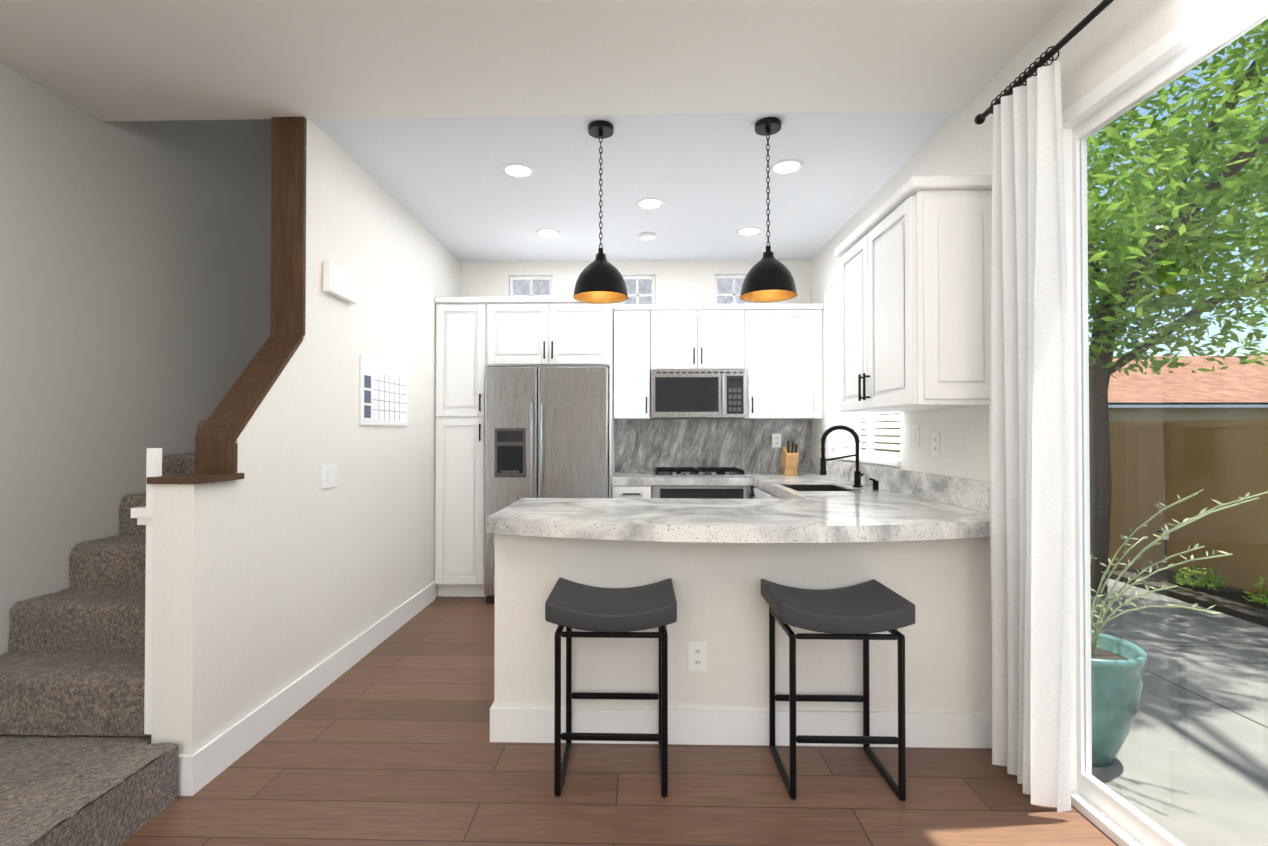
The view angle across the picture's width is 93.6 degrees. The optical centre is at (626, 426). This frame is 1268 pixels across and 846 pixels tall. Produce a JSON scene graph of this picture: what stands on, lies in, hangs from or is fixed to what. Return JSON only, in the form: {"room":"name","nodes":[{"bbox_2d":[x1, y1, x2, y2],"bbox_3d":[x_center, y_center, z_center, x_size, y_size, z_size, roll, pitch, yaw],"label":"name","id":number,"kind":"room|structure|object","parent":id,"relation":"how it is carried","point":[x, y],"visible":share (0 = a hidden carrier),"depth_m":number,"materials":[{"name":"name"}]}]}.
{"room":"kitchen","nodes":[
{"label":"kitchen","id":0,"kind":"room"},
{"bbox_2d":[0,62,271,654],"bbox_3d":[-2.590,-0.637,0.798,0.150,3.800,6.900,0,-1,1],"label":"wall","id":1,"kind":"structure","parent":0,"point":[135,272],"depth_m":2.82,"materials":[{"name":"paint"}]},
{"bbox_2d":[151,119,460,754],"bbox_3d":[-1.549,-0.608,3.628,0.145,3.800,3.070,0,-1,1],"label":"wall","id":2,"kind":"structure","parent":0,"point":[369,543],"depth_m":2.87,"materials":[{"name":"paint"}]},
{"bbox_2d":[131,448,161,733],"bbox_3d":[-1.698,0.578,2.237,0.082,1.000,0.295,0,-1,1],"label":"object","id":3,"kind":"structure","parent":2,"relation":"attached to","point":[143,515],"depth_m":2.09,"materials":[{"name":"white paint"}]},
{"bbox_2d":[147,117,306,483],"bbox_3d":[-1.569,-0.619,2.425,0.187,1.643,0.694,0,-1,1],"label":"stair handrail","id":4,"kind":"object","parent":2,"relation":"on","point":[218,434],"visible":0.94,"depth_m":2.75,"materials":[{"name":"brown wood"}]},
{"bbox_2d":[178,581,435,795],"bbox_3d":[-1.476,1.221,3.280,0.012,0.135,2.445,0,-1,1],"label":"baseboard","id":5,"kind":"structure","parent":2,"relation":"attached to","point":[202,767],"depth_m":2.58,"materials":[{"name":"white paint"}]},
{"bbox_2d":[321,463,337,488],"bbox_3d":[-1.486,0.245,2.983,0.008,0.118,0.150,0,-1,1],"label":"light switch","id":6,"kind":"object","parent":2,"relation":"attached to","point":[329,475],"visible":1,"depth_m":2.98,"materials":[{"name":"white plastic"}]},
{"bbox_2d":[323,261,357,303],"bbox_3d":[-1.468,-0.739,3.068,0.041,0.150,0.290,0,-1,1],"label":"door chime","id":7,"kind":"object","parent":2,"relation":"attached to","point":[340,282],"visible":1,"depth_m":3.02,"materials":[{"name":"white plastic"}]},
{"bbox_2d":[359,355,407,425],"bbox_3d":[-1.468,-0.203,3.637,0.014,0.390,0.660,0,-1,1],"label":"calendar","id":8,"kind":"object","parent":2,"relation":"attached to","point":[383,395],"visible":0.98,"depth_m":3.57,"materials":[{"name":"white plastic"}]},
{"bbox_2d":[0,0,1069,261],"bbox_3d":[-0.507,-1.993,1.307,3.990,1.078,7.690,0,-1,1],"label":"ceiling","id":9,"kind":"structure","parent":0,"point":[133,60],"depth_m":2.55,"materials":[{"name":"paint"}]},
{"bbox_2d":[501,163,534,177],"bbox_3d":[-0.613,-1.447,3.369,0.188,0.005,0.188,0,-1,1],"label":"recessed light","id":10,"kind":"object","parent":9,"relation":"in","point":[515,170],"visible":1,"depth_m":3.36,"materials":[{"name":"white plastic"}]},
{"bbox_2d":[535,229,560,237],"bbox_3d":[-0.581,-1.437,4.419,0.188,0.005,0.188,0,-1,1],"label":"recessed light","id":11,"kind":"object","parent":9,"relation":"in","point":[549,233],"visible":1,"depth_m":4.42,"materials":[{"name":"white plastic"}]},
{"bbox_2d":[573,120,627,303],"bbox_3d":[-0.124,-1.039,2.883,0.268,0.831,0.268,0,-1,1],"label":"pendant lamp","id":12,"kind":"object","parent":9,"relation":"hanging from","point":[600,279],"visible":1,"depth_m":2.83,"materials":[{"name":"black metal"}]},
{"bbox_2d":[639,232,655,240],"bbox_3d":[0.156,-1.422,4.461,0.128,0.033,0.128,0,-1,1],"label":"recessed light","id":13,"kind":"object","parent":9,"relation":"attached to","point":[647,236],"visible":1,"depth_m":4.42,"materials":[{"name":"white plastic"}]},
{"bbox_2d":[636,198,664,209],"bbox_3d":[0.156,-1.442,3.851,0.188,0.005,0.188,0,-1,1],"label":"recessed light","id":14,"kind":"object","parent":9,"relation":"in","point":[650,203],"visible":1,"depth_m":3.85,"materials":[{"name":"white plastic"}]},
{"bbox_2d":[736,227,761,235],"bbox_3d":[0.905,-1.437,4.383,0.188,0.005,0.188,0,-1,1],"label":"recessed light","id":15,"kind":"object","parent":9,"relation":"in","point":[749,231],"visible":1,"depth_m":4.38,"materials":[{"name":"white plastic"}]},
{"bbox_2d":[740,117,796,302],"bbox_3d":[0.680,-1.040,2.854,0.268,0.831,0.268,0,-1,1],"label":"pendant lamp","id":16,"kind":"object","parent":9,"relation":"hanging from","point":[769,277],"visible":1,"depth_m":2.81,"materials":[{"name":"black metal"}]},
{"bbox_2d":[770,159,803,174],"bbox_3d":[0.895,-1.448,3.323,0.188,0.005,0.188,0,-1,1],"label":"recessed light","id":17,"kind":"object","parent":9,"relation":"in","point":[787,167],"visible":1,"depth_m":3.32,"materials":[{"name":"white plastic"}]},
{"bbox_2d":[119,596,1118,845],"bbox_3d":[-0.527,1.318,1.273,4.250,0.100,7.990,0,-1,1],"label":"floor","id":18,"kind":"structure","parent":0,"point":[386,742],"depth_m":2.10,"materials":[{"name":"brown wood"}]},
{"bbox_2d":[0,419,206,845],"bbox_3d":[-1.989,0.424,2.715,0.942,1.716,2.696,0,-1,1],"label":"carpeted stairs","id":19,"kind":"structure","parent":18,"relation":"on","point":[84,761],"depth_m":2.12,"materials":[{"name":"grey carpet"}]},
{"bbox_2d":[435,297,486,596],"bbox_3d":[-1.251,0.162,4.822,0.388,2.284,0.650,0,-1,1],"label":"tall cabinet","id":20,"kind":"object","parent":18,"relation":"on","point":[475,337],"depth_m":4.50,"materials":[{"name":"white wood"}]},
{"bbox_2d":[484,367,608,603],"bbox_3d":[-0.579,0.433,4.697,0.902,1.740,0.846,0,-1,1],"label":"fridge","id":21,"kind":"object","parent":18,"relation":"on","point":[546,432],"visible":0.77,"depth_m":4.34,"materials":[{"name":"metal"}]},
{"bbox_2d":[545,577,676,797],"bbox_3d":[-0.049,0.942,2.221,0.455,0.672,0.360,0,-1,1],"label":"stool","id":22,"kind":"object","parent":18,"relation":"on","point":[599,612],"visible":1,"depth_m":2.06,"materials":[{"name":"black metal"}]},
{"bbox_2d":[611,420,745,494],"bbox_3d":[0.419,0.619,4.773,1.054,1.369,0.658,0,-1,1],"label":"backsplash","id":23,"kind":"structure","parent":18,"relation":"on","point":[641,446],"depth_m":5.09,"materials":[{"name":"stone"}]},
{"bbox_2d":[651,467,749,476],"bbox_3d":[0.574,0.360,4.765,0.744,0.046,0.495,0,-1,1],"label":"gas cooktop","id":24,"kind":"object","parent":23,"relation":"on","point":[697,472],"visible":1,"depth_m":4.62,"materials":[{"name":"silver metal"}]},
{"bbox_2d":[651,485,750,498],"bbox_3d":[0.573,0.876,4.742,0.744,0.855,0.651,0,-1,1],"label":"range oven","id":25,"kind":"object","parent":18,"relation":"on","point":[708,492],"visible":0.12,"depth_m":4.48,"materials":[{"name":"metal"}]},
{"bbox_2d":[486,472,989,542],"bbox_3d":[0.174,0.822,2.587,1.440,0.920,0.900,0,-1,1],"label":"countertop","id":26,"kind":"structure","parent":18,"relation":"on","point":[759,518],"depth_m":2.30,"materials":[{"name":"stone"}]},
{"bbox_2d":[761,579,914,800],"bbox_3d":[0.760,0.941,2.201,0.455,0.672,0.360,0,-1,1],"label":"stool","id":27,"kind":"object","parent":18,"relation":"on","point":[861,611],"visible":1,"depth_m":2.05,"materials":[{"name":"black metal"}]},
{"bbox_2d":[746,419,989,541],"bbox_3d":[1.216,0.607,3.601,0.653,1.369,2.964,0,-1,1],"label":"countertop","id":28,"kind":"structure","parent":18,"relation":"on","point":[822,499],"depth_m":3.21,"materials":[{"name":"stone"}]},
{"bbox_2d":[772,434,780,446],"bbox_3d":[1.279,0.117,5.069,0.075,0.118,0.008,0,-1,1],"label":"outlet","id":29,"kind":"object","parent":28,"relation":"attached to","point":[776,440],"visible":1,"depth_m":5.07,"materials":[{"name":"white plastic"}]},
{"bbox_2d":[780,440,798,474],"bbox_3d":[1.301,0.242,4.743,0.100,0.282,0.216,0,-1,1],"label":"knife block","id":30,"kind":"object","parent":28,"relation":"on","point":[789,460],"visible":1,"depth_m":4.69,"materials":[{"name":"brown wood"}]},
{"bbox_2d":[783,485,853,490],"bbox_3d":[1.176,0.501,3.677,0.367,0.242,0.517,0,-1,1],"label":"sink basin","id":31,"kind":"object","parent":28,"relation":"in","point":[792,487],"depth_m":3.93,"materials":[{"name":"black metal"}]},
{"bbox_2d":[820,425,878,489],"bbox_3d":[1.336,0.179,3.593,0.288,0.383,0.227,0,-1,1],"label":"tap","id":32,"kind":"object","parent":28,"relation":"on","point":[857,485],"depth_m":3.66,"materials":[{"name":"black metal"}]},
{"bbox_2d":[461,259,810,419],"bbox_3d":[0.054,-0.192,5.196,3.275,3.000,0.150,0,-1,1],"label":"wall","id":33,"kind":"structure","parent":0,"point":[684,281],"depth_m":5.13,"materials":[{"name":"paint"}]},
{"bbox_2d":[487,296,613,375],"bbox_3d":[-0.583,-0.719,4.815,0.946,0.523,0.650,0,-1,1],"label":"upper cabinet","id":34,"kind":"object","parent":33,"relation":"attached to","point":[523,331],"depth_m":4.49,"materials":[{"name":"white wood"}]},
{"bbox_2d":[510,275,754,303],"bbox_3d":[0.046,-1.142,5.191,2.126,0.336,0.060,0,-1,1],"label":"window","id":35,"kind":"structure","parent":33,"relation":"in","point":[641,289],"depth_m":5.18,"materials":[{"name":"clear glass"}]},
{"bbox_2d":[613,304,660,419],"bbox_3d":[0.078,-0.522,4.947,0.354,0.916,0.350,0,-1,1],"label":"upper cabinet","id":36,"kind":"object","parent":33,"relation":"attached to","point":[637,327],"depth_m":4.77,"materials":[{"name":"white wood"}]},
{"bbox_2d":[661,304,748,370],"bbox_3d":[0.574,-0.718,4.937,0.752,0.524,0.350,0,-1,1],"label":"upper cabinet","id":37,"kind":"object","parent":33,"relation":"attached to","point":[693,336],"depth_m":4.76,"materials":[{"name":"white wood"}]},
{"bbox_2d":[651,370,745,418],"bbox_3d":[0.575,-0.261,4.884,0.746,0.380,0.438,0,-1,1],"label":"microwave","id":38,"kind":"object","parent":37,"relation":"attached to","point":[698,394],"visible":1,"depth_m":4.71,"materials":[{"name":"metal"}]},
{"bbox_2d":[739,303,822,418],"bbox_3d":[1.231,-0.522,4.919,0.678,0.916,0.350,0,-1,1],"label":"upper cabinet","id":39,"kind":"object","parent":33,"relation":"attached to","point":[774,351],"depth_m":4.75,"materials":[{"name":"white wood"}]},
{"bbox_2d":[494,534,991,712],"bbox_3d":[0.488,0.851,2.459,2.053,0.858,0.100,0,-1,1],"label":"wall","id":40,"kind":"structure","parent":0,"point":[942,585],"depth_m":2.41,"materials":[{"name":"paint"}]},
{"bbox_2d":[688,641,706,670],"bbox_3d":[0.287,0.929,2.408,0.075,0.118,0.008,0,-1,1],"label":"outlet","id":41,"kind":"object","parent":40,"relation":"attached to","point":[697,656],"visible":1,"depth_m":2.41,"materials":[{"name":"white plastic"}]},
{"bbox_2d":[490,702,991,747],"bbox_3d":[0.479,1.212,2.410,2.068,0.135,0.040,0,-1,1],"label":"baseboard","id":42,"kind":"structure","parent":40,"relation":"attached to","point":[507,724],"depth_m":2.39,"materials":[{"name":"white paint"}]},
{"bbox_2d":[811,0,1209,774],"bbox_3d":[1.541,-0.234,1.165,0.110,3.000,7.840,0,-1,1],"label":"wall","id":43,"kind":"structure","parent":0,"point":[1107,42],"depth_m":2.56,"materials":[{"name":"paint"}]},
{"bbox_2d":[615,419,988,512],"bbox_3d":[0.707,0.148,3.716,1.675,0.448,2.768,0,-1,1],"label":"backsplash","id":44,"kind":"structure","parent":43,"relation":"attached to","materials":[{"name":"grey stone"}]},
{"bbox_2d":[826,389,900,465],"bbox_3d":[1.593,-0.448,3.982,0.120,1.350,1.290,0,-1,1],"label":"window","id":45,"kind":"structure","parent":43,"relation":"in","point":[873,461],"depth_m":3.96,"materials":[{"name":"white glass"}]},
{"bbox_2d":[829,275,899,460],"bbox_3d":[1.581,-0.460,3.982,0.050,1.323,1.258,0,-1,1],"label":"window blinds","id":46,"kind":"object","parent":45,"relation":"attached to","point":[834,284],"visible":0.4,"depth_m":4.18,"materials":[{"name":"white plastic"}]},
{"bbox_2d":[835,175,991,411],"bbox_3d":[1.332,-0.546,2.863,0.384,0.920,0.960,0,-1,1],"label":"upper cabinet","id":47,"kind":"object","parent":43,"relation":"attached to","point":[913,253],"visible":0.98,"depth_m":2.42,"materials":[{"name":"white wood"}]},
{"bbox_2d":[912,424,919,446],"bbox_3d":[1.528,0.047,3.143,0.008,0.118,0.075,0,-1,1],"label":"light switch","id":48,"kind":"object","parent":43,"relation":"attached to","point":[915,428],"depth_m":3.13,"materials":[{"name":"white plastic"}]},
{"bbox_2d":[931,432,939,455],"bbox_3d":[1.523,0.085,2.932,0.008,0.118,0.075,0,-1,1],"label":"outlet","id":49,"kind":"object","parent":43,"relation":"attached to","point":[935,436],"depth_m":2.93,"materials":[{"name":"white plastic"}]},
{"bbox_2d":[974,0,1113,124],"bbox_3d":[1.390,-1.242,-0.004,0.131,0.051,4.775,0,-1,1],"label":"curtain rod","id":50,"kind":"object","parent":43,"relation":"attached to","point":[979,119],"visible":0.69,"depth_m":1.98,"materials":[{"name":"black metal"}]},
{"bbox_2d":[989,61,1070,812],"bbox_3d":[1.395,0.023,2.086,0.128,2.435,0.322,0,-1,1],"label":"curtain","id":51,"kind":"object","parent":50,"relation":"hanging from","point":[1029,493],"visible":1,"depth_m":2.01,"materials":[{"name":"fabric"}]},
{"bbox_2d":[1062,0,1267,845],"bbox_3d":[1.501,0.079,0.337,0.079,2.358,3.486,0,-1,1],"label":"door frame","id":52,"kind":"structure","parent":43,"relation":"attached to","point":[1210,28],"depth_m":1.86,"materials":[{"name":"plastic"}]},
{"label":"outside","id":53,"kind":"structure","parent":0,"visible":0},
{"bbox_2d":[1091,578,1267,845],"bbox_3d":[10.320,1.607,16.671,60.000,0.120,46.000,0,-1,1],"label":"patio","id":54,"kind":"structure","parent":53,"point":[1155,801],"depth_m":2.78,"materials":[{"name":"concrete"}]},
{"bbox_2d":[861,421,1164,568],"bbox_3d":[3.796,0.696,5.933,2.790,1.500,0.260,0,-1,1],"label":"wall","id":55,"kind":"structure","parent":54,"relation":"on","point":[1131,457],"depth_m":5.80,"materials":[{"name":"beige paint"}]},
{"bbox_2d":[879,356,1267,420],"bbox_3d":[24.044,-0.748,25.869,22.200,4.660,12.200,0,-1,1],"label":"neighbouring house","id":56,"kind":"structure","parent":54,"relation":"on","point":[1179,393],"depth_m":20.97,"materials":[{"name":"orange tile"}]},
{"bbox_2d":[1087,19,1267,596],"bbox_3d":[4.625,-1.195,4.561,5.246,5.238,4.781,0,-1,1],"label":"tree","id":57,"kind":"object","parent":54,"relation":"on","point":[1198,147],"depth_m":4.06,"materials":[{"name":"green plant"}]},
{"bbox_2d":[1090,489,1267,766],"bbox_3d":[2.081,0.754,2.400,0.751,1.290,0.803,0,-1,1],"label":"pot plant","id":58,"kind":"object","parent":54,"relation":"on","point":[1107,715],"depth_m":2.39,"materials":[{"name":"green plant"}]},
{"bbox_2d":[1108,569,1267,727],"bbox_3d":[3.351,1.348,-0.120,3.470,0.050,11.890,0,-1,1],"label":"garden bed","id":59,"kind":"object","parent":54,"relation":"on","point":[1247,607],"depth_m":4.85,"materials":[{"name":"soil"}]},
{"bbox_2d":[1156,529,1173,572],"bbox_3d":[4.847,1.115,5.353,0.118,0.390,0.118,0,-1,-11],"label":"path light","id":60,"kind":"object","parent":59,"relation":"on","point":[1166,538],"depth_m":5.29,"materials":[{"name":"black metal"}]},
{"bbox_2d":[1174,564,1267,606],"bbox_3d":[4.863,1.236,3.692,0.486,0.230,2.993,0,-1,1],"label":"shrubs","id":61,"kind":"object","parent":59,"relation":"on","point":[1200,581],"depth_m":4.96,"materials":[{"name":"green plant"}]},
{"bbox_2d":[1161,419,1267,595],"bbox_3d":[5.197,0.633,-0.087,0.260,1.500,12.230,0,-1,1],"label":"wall","id":62,"kind":"structure","parent":54,"relation":"on","point":[1224,516],"depth_m":5.23,"materials":[{"name":"beige paint"}]}
]}

